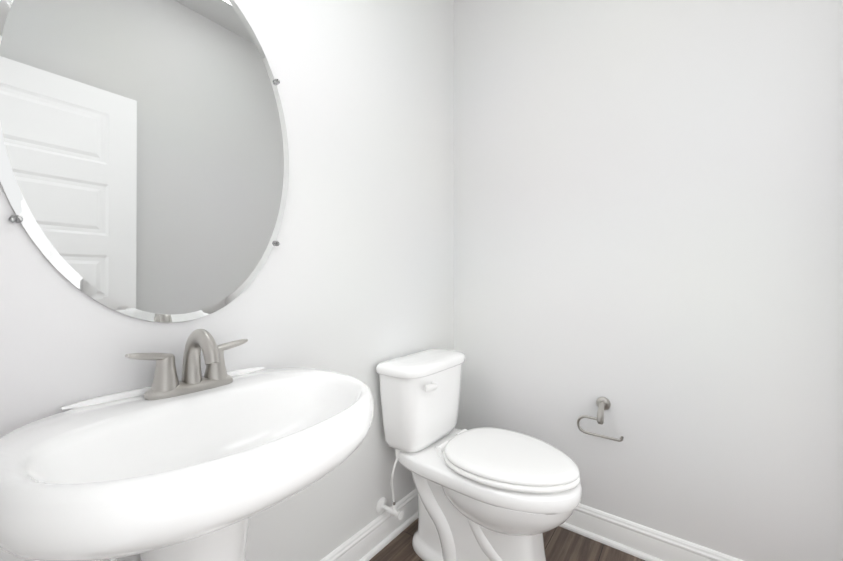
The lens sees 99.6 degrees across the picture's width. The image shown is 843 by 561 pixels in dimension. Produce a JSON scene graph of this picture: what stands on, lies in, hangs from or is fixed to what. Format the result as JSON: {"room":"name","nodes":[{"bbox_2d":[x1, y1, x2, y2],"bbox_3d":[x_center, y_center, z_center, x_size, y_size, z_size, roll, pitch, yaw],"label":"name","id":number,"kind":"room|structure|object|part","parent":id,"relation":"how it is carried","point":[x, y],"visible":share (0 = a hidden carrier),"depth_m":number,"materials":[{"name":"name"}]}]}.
{"room":"bathroom","nodes":[
{"label":"bathroom","id":0,"kind":"room"},
{"bbox_2d":[0,0,453,560],"bbox_3d":[-0.410,-0.318,1.213,0.120,2.750,2.020,0,0,37],"label":"wall","id":1,"kind":"structure","parent":0,"point":[354,276],"depth_m":1.23,"materials":[{"name":"paint"}]},
{"bbox_2d":[0,0,288,322],"bbox_3d":[-0.589,-0.354,0.860,0.015,0.910,0.600,0,0,37],"label":"mirror","id":2,"kind":"object","parent":1,"relation":"attached to","point":[144,164],"visible":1,"depth_m":0.81,"materials":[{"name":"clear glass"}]},
{"bbox_2d":[320,488,417,560],"bbox_3d":[-0.351,1.000,1.163,0.027,0.114,1.780,0,0,37],"label":"baseboard","id":3,"kind":"structure","parent":1,"relation":"attached to","point":[372,539],"depth_m":1.40,"materials":[{"name":"white paint"}]},
{"bbox_2d":[369,518,644,560],"bbox_3d":[0.238,1.105,0.721,1.740,0.100,2.020,0,0,37],"label":"floor","id":4,"kind":"structure","parent":0,"point":[562,544],"depth_m":1.40,"materials":[{"name":"wood"}]},
{"bbox_2d":[0,329,373,560],"bbox_3d":[-0.390,0.581,0.713,0.504,0.948,0.630,0,0,37],"label":"pedestal sink","id":5,"kind":"object","parent":4,"relation":"on","point":[193,464],"visible":1,"depth_m":0.60,"materials":[{"name":"white ceramic"}]},
{"bbox_2d":[125,329,247,399],"bbox_3d":[-0.493,0.178,0.792,0.153,0.142,0.246,0,0,37],"label":"faucet","id":6,"kind":"object","parent":5,"relation":"on","point":[216,383],"depth_m":0.79,"materials":[{"name":"silver metal"}]},
{"bbox_2d":[376,348,580,560],"bbox_3d":[0.215,0.686,1.340,0.719,0.743,0.431,0,0,37],"label":"toilet","id":7,"kind":"object","parent":4,"relation":"on","point":[490,494],"visible":1,"depth_m":1.28,"materials":[{"name":"white ceramic"}]},
{"bbox_3d":[0.016,0.508,1.490,0.190,0.296,0.408,0,0,37],"label":"tank","id":8,"kind":"part","parent":7,"relation":"part of","materials":[{"name":"white ceramic"}]},
{"bbox_3d":[0.018,0.338,1.490,0.209,0.045,0.431,0,0,37],"label":"tank lid","id":9,"kind":"part","parent":7,"relation":"part of","materials":[{"name":"white ceramic"}]},
{"bbox_3d":[0.034,0.398,1.328,0.032,0.036,0.094,0,0,37],"label":"lever handle","id":10,"kind":"part","parent":7,"relation":"part of","materials":[{"name":"white plastic"}]},
{"bbox_3d":[0.315,0.639,1.265,0.464,0.020,0.372,0,0,37],"label":"seat","id":11,"kind":"part","parent":7,"relation":"part of","materials":[{"name":"white plastic"}]},
{"bbox_3d":[0.315,0.617,1.265,0.460,0.024,0.368,0,0,37],"label":"seat lid","id":12,"kind":"part","parent":7,"relation":"part of","materials":[{"name":"white plastic"}]},
{"bbox_2d":[454,0,842,560],"bbox_3d":[0.856,-0.317,1.450,1.620,2.750,0.120,0,0,37],"label":"wall","id":13,"kind":"structure","parent":0,"point":[648,219],"depth_m":1.33,"materials":[{"name":"paint"}]},
{"bbox_2d":[577,397,623,441],"bbox_3d":[0.718,0.546,1.426,0.168,0.143,0.078,0,0,37],"label":"paper holder","id":14,"kind":"object","parent":13,"relation":"attached to","point":[603,403],"visible":1,"depth_m":1.42,"materials":[{"name":"silver metal"}]},
{"bbox_2d":[560,503,742,560],"bbox_3d":[0.764,1.001,1.422,1.500,0.114,0.027,0,0,37],"label":"baseboard","id":15,"kind":"structure","parent":13,"relation":"attached to","point":[640,541],"depth_m":1.38,"materials":[{"name":"white paint"}]}
]}

